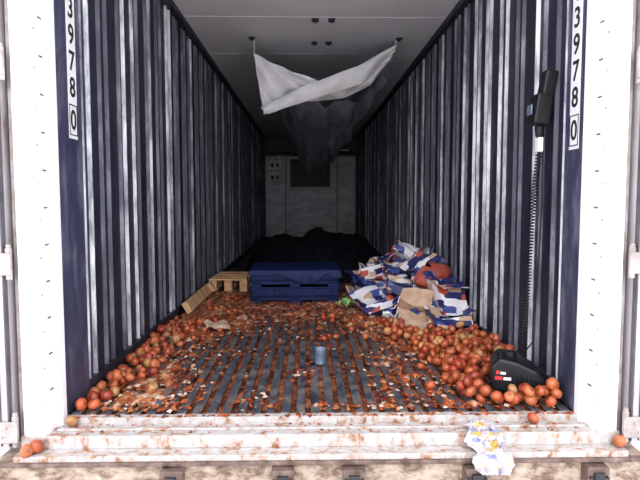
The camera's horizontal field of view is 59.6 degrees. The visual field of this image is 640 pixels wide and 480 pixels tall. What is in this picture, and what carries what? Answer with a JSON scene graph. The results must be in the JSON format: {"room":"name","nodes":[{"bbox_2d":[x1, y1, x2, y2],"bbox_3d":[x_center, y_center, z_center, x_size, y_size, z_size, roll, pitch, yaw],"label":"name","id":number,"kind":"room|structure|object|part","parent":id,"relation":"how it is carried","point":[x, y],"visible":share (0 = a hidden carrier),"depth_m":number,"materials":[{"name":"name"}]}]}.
{"room":"shipping container interior","nodes":[
{"label":"shipping container interior","id":0,"kind":"room"},
{"bbox_2d":[53,0,264,414],"bbox_3d":[-1.303,-0.882,8.177,0.155,2.710,11.570,0,4,-1],"label":"wall","id":1,"kind":"structure","parent":0,"point":[161,181],"depth_m":3.67,"materials":[{"name":"metal"}]},
{"bbox_2d":[65,0,77,139],"bbox_3d":[-1.133,-1.058,2.527,0.004,1.190,0.090,0,4,-1],"label":"number label","id":2,"kind":"object","parent":1,"relation":"attached to","point":[69,4],"visible":1,"depth_m":2.54,"materials":[{"name":"white plastic"}]},
{"bbox_3d":[-1.132,-0.550,2.564,0.002,0.140,0.084,0,4,-1],"label":"digit frame","id":3,"kind":"part","parent":2,"relation":"part of","materials":[{"name":"white plastic"}]},
{"bbox_2d":[0,411,639,479],"bbox_3d":[0.016,1.016,2.427,2.720,0.446,0.365,0,4,-1],"label":"door sill","id":4,"kind":"object","parent":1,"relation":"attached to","point":[250,450],"depth_m":2.34,"materials":[{"name":"white metal"}]},
{"bbox_2d":[263,137,357,237],"bbox_3d":[-0.234,-1.292,13.901,2.340,2.710,0.140,0,4,-1],"label":"wall","id":5,"kind":"structure","parent":0,"point":[294,213],"depth_m":13.87,"materials":[{"name":"metal"}]},
{"bbox_2d":[269,155,281,180],"bbox_3d":[-1.106,-1.762,13.738,0.310,0.630,0.098,0,4,-1],"label":"control box","id":6,"kind":"object","parent":5,"relation":"attached to","point":[273,164],"visible":1,"depth_m":13.70,"materials":[{"name":"grey metal"}]},
{"bbox_2d":[287,156,332,189],"bbox_3d":[-0.242,-1.650,13.783,1.120,0.820,0.060,0,4,-1],"label":"air vent","id":7,"kind":"object","parent":5,"relation":"in","point":[297,177],"visible":0.81,"depth_m":13.79,"materials":[{"name":"black metal"}]},
{"bbox_2d":[173,0,458,136],"bbox_3d":[-0.110,-2.181,8.059,2.340,0.102,11.470,0,4,-1],"label":"ceiling","id":8,"kind":"structure","parent":0,"point":[284,31],"depth_m":5.21,"materials":[{"name":"paint"}]},
{"bbox_2d":[312,18,318,22],"bbox_3d":[-0.040,-1.885,4.808,0.060,0.028,0.080,0,4,-1],"label":"ceiling hook","id":9,"kind":"object","parent":8,"relation":"attached to","point":[315,20],"depth_m":4.80,"materials":[{"name":"black metal"}]},
{"bbox_2d":[254,39,399,177],"bbox_3d":[0.013,-1.564,8.207,1.457,1.134,5.908,0,4,-1],"label":"sheet","id":10,"kind":"object","parent":8,"relation":"hanging from","point":[318,133],"visible":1,"depth_m":5.64,"materials":[{"name":"fabric"}]},
{"bbox_2d":[254,46,395,113],"bbox_3d":[0.052,-1.558,5.434,1.370,0.650,0.271,0,4,-1],"label":"drape","id":11,"kind":"object","parent":10,"relation":"hanging from","point":[277,83],"depth_m":5.39,"materials":[{"name":"white fabric"}]},
{"bbox_2d":[328,18,334,22],"bbox_3d":[0.100,-1.885,4.811,0.060,0.028,0.080,0,4,-1],"label":"ceiling hook","id":12,"kind":"object","parent":8,"relation":"attached to","point":[331,20],"depth_m":4.80,"materials":[{"name":"black metal"}]},
{"bbox_2d":[67,243,573,415],"bbox_3d":[-0.110,0.422,8.236,2.340,0.100,11.490,0,4,-1],"label":"floor","id":13,"kind":"structure","parent":0,"point":[332,383],"depth_m":3.05,"materials":[{"name":"metal"}]},
{"bbox_2d":[209,271,250,291],"bbox_3d":[-0.944,0.447,6.084,0.400,0.135,0.610,0,4,2],"label":"wooden pallet","id":14,"kind":"object","parent":13,"relation":"on","point":[230,280],"visible":0.85,"depth_m":5.86,"materials":[{"name":"brown wood"}]},
{"bbox_2d":[246,227,377,282],"bbox_3d":[-0.079,0.114,7.708,1.860,0.586,2.500,0,4,-1],"label":"heap","id":15,"kind":"object","parent":13,"relation":"on","point":[317,245],"visible":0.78,"depth_m":7.01,"materials":[{"name":"black fabric"}]},
{"bbox_2d":[314,346,325,364],"bbox_3d":[-0.001,0.677,3.265,0.072,0.099,0.063,2,5,28],"label":"drink can","id":16,"kind":"object","parent":13,"relation":"on","point":[319,359],"visible":1,"depth_m":3.24,"materials":[{"name":"metal"}]},
{"bbox_2d":[344,240,475,332],"bbox_3d":[0.645,0.308,4.989,0.845,0.584,2.346,0,4,-1],"label":"bags","id":17,"kind":"object","parent":13,"relation":"on","point":[411,283],"visible":0.97,"depth_m":4.34,"materials":[{"name":"multicoloured plastic"}]},
{"bbox_2d":[489,348,545,391],"bbox_3d":[0.985,0.651,2.801,0.266,0.185,0.178,1,4,13],"label":"plug","id":18,"kind":"object","parent":13,"relation":"on","point":[506,367],"visible":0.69,"depth_m":2.74,"materials":[{"name":"plastic"}]},
{"bbox_2d":[356,0,586,410],"bbox_3d":[1.081,-0.885,8.228,0.155,2.710,11.570,0,4,-1],"label":"wall","id":19,"kind":"structure","parent":0,"point":[446,160],"depth_m":3.74,"materials":[{"name":"metal"}]},
{"bbox_2d":[517,69,558,350],"bbox_3d":[1.085,-0.135,2.816,0.166,1.414,0.109,0,4,-1],"label":"cable","id":20,"kind":"object","parent":19,"relation":"attached to","point":[540,109],"depth_m":2.78,"materials":[{"name":"black plastic"}]},
{"bbox_3d":[1.041,-0.645,2.774,0.007,0.050,0.060,0,4,-1],"label":"plate","id":21,"kind":"part","parent":20,"relation":"part of","materials":[{"name":"silver metal"}]},
{"bbox_2d":[569,0,582,149],"bbox_3d":[1.154,-1.031,2.498,0.004,1.240,0.090,0,4,-1],"label":"number label","id":22,"kind":"object","parent":19,"relation":"attached to","point":[577,4],"visible":1,"depth_m":2.51,"materials":[{"name":"white plastic"}]},
{"bbox_3d":[1.153,-0.498,2.536,0.002,0.140,0.084,0,4,-1],"label":"digit frame","id":23,"kind":"part","parent":22,"relation":"part of","materials":[{"name":"white plastic"}]},
{"label":"outside","id":24,"kind":"structure","parent":0,"visible":0},
{"bbox_2d":[0,444,639,456],"bbox_3d":[-0.040,1.104,5.022,80.000,0.100,90.000,0,4,-1],"label":"ground","id":25,"kind":"structure","parent":24,"point":[637,446],"depth_m":3.15,"materials":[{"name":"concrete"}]},
{"bbox_2d":[0,0,639,447],"bbox_3d":[0.015,-0.518,2.337,2.686,2.880,0.225,0,4,-1],"label":"door frame","id":26,"kind":"structure","parent":25,"relation":"on","point":[29,24],"depth_m":2.34,"materials":[{"name":"white metal"}]},
{"bbox_3d":[-1.288,-0.333,2.233,0.072,2.395,0.033,-1,4,-11],"label":"hinges","id":27,"kind":"part","parent":26,"relation":"part of","materials":[{"name":"white metal"}]},
{"bbox_2d":[0,0,20,449],"bbox_3d":[-1.343,-0.512,2.807,0.085,2.700,1.170,0,4,-1],"label":"leaf","id":28,"kind":"object","parent":26,"relation":"attached to","point":[3,84],"visible":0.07,"depth_m":2.31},
{"bbox_2d":[0,111,12,446],"bbox_3d":[-1.302,-0.471,2.230,0.041,2.660,0.030,0,4,-1],"label":"gasket","id":29,"kind":"object","parent":28,"relation":"attached to","point":[2,211],"visible":0.8,"depth_m":2.28,"materials":[{"name":"rubber"}]},
{"bbox_2d":[20,443,32,457],"bbox_3d":[-1.196,0.860,2.277,0.048,0.057,0.050,0,4,-1],"label":"tomato","id":30,"kind":"object","parent":26,"relation":"on","point":[26,450],"visible":1,"depth_m":2.26,"materials":[{"name":"orange food"}]},
{"bbox_2d":[30,439,44,452],"bbox_3d":[-1.173,0.853,2.311,0.061,0.060,0.060,0,4,-1],"label":"tomato","id":31,"kind":"object","parent":26,"relation":"on","point":[38,445],"visible":0.93,"depth_m":2.29,"materials":[{"name":"food"}]},
{"bbox_2d":[66,415,77,426],"bbox_3d":[-1.085,0.791,2.440,0.050,0.053,0.042,0,4,-1],"label":"tomato","id":32,"kind":"object","parent":26,"relation":"on","point":[71,420],"visible":1,"depth_m":2.43,"materials":[{"name":"orange food"}]},
{"bbox_2d":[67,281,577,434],"bbox_3d":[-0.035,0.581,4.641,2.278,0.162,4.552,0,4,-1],"label":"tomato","id":33,"kind":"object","parent":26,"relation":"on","point":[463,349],"visible":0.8,"depth_m":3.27,"materials":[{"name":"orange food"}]},
{"bbox_2d":[181,281,215,313],"bbox_3d":[-1.108,0.518,5.177,0.093,0.119,1.101,0,4,0],"label":"wooden plank","id":34,"kind":"object","parent":33,"relation":"on","point":[191,303],"visible":1,"depth_m":5.08,"materials":[{"name":"brown wood"}]},
{"bbox_2d":[203,319,230,328],"bbox_3d":[-0.761,0.619,4.119,0.182,0.057,0.145,-2,4,-20],"label":"scrap","id":35,"kind":"object","parent":33,"relation":"on","point":[223,324],"visible":1,"depth_m":4.11,"materials":[{"name":"beige paper"}]},
{"bbox_2d":[247,261,341,302],"bbox_3d":[-0.252,0.407,5.519,0.886,0.314,0.726,0,4,-3],"label":"plastic bin","id":36,"kind":"object","parent":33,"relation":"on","point":[295,282],"visible":0.99,"depth_m":5.19,"materials":[{"name":"blue plastic"}]},
{"bbox_2d":[336,298,354,306],"bbox_3d":[0.235,0.547,4.845,0.196,0.076,0.195,0,4,-1],"label":"scrap","id":37,"kind":"object","parent":33,"relation":"on","point":[345,301],"visible":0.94,"depth_m":4.84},
{"bbox_2d":[463,419,514,474],"bbox_3d":[0.694,0.862,2.351,0.179,0.162,0.264,0,4,-1],"label":"packet","id":38,"kind":"object","parent":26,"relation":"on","point":[490,459],"visible":1,"depth_m":2.30,"materials":[{"name":"white plastic"}]},
{"bbox_2d":[527,412,538,423],"bbox_3d":[0.945,0.789,2.473,0.047,0.052,0.053,0,4,-1],"label":"tomato","id":39,"kind":"object","parent":26,"relation":"on","point":[533,418],"visible":1,"depth_m":2.46,"materials":[{"name":"orange food"}]},
{"bbox_2d":[613,434,626,447],"bbox_3d":[1.267,0.851,2.362,0.056,0.054,0.056,0,4,-1],"label":"tomato","id":40,"kind":"object","parent":26,"relation":"on","point":[620,441],"visible":1,"depth_m":2.34,"materials":[{"name":"orange food"}]},
{"bbox_2d":[619,0,639,443],"bbox_3d":[1.352,-0.516,2.865,0.085,2.700,1.170,0,4,-1],"label":"leaf","id":41,"kind":"object","parent":26,"relation":"attached to","point":[636,87],"visible":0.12,"depth_m":2.36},
{"bbox_2d":[628,121,639,440],"bbox_3d":[1.336,-0.475,2.286,0.041,2.660,0.030,0,4,-1],"label":"gasket","id":42,"kind":"object","parent":41,"relation":"attached to","point":[637,221],"visible":0.81,"depth_m":2.33,"materials":[{"name":"rubber"}]},
{"bbox_3d":[1.322,-0.337,2.288,0.072,2.395,0.033,1,4,9],"label":"hinges","id":43,"kind":"part","parent":26,"relation":"part of","materials":[{"name":"white metal"}]}
]}

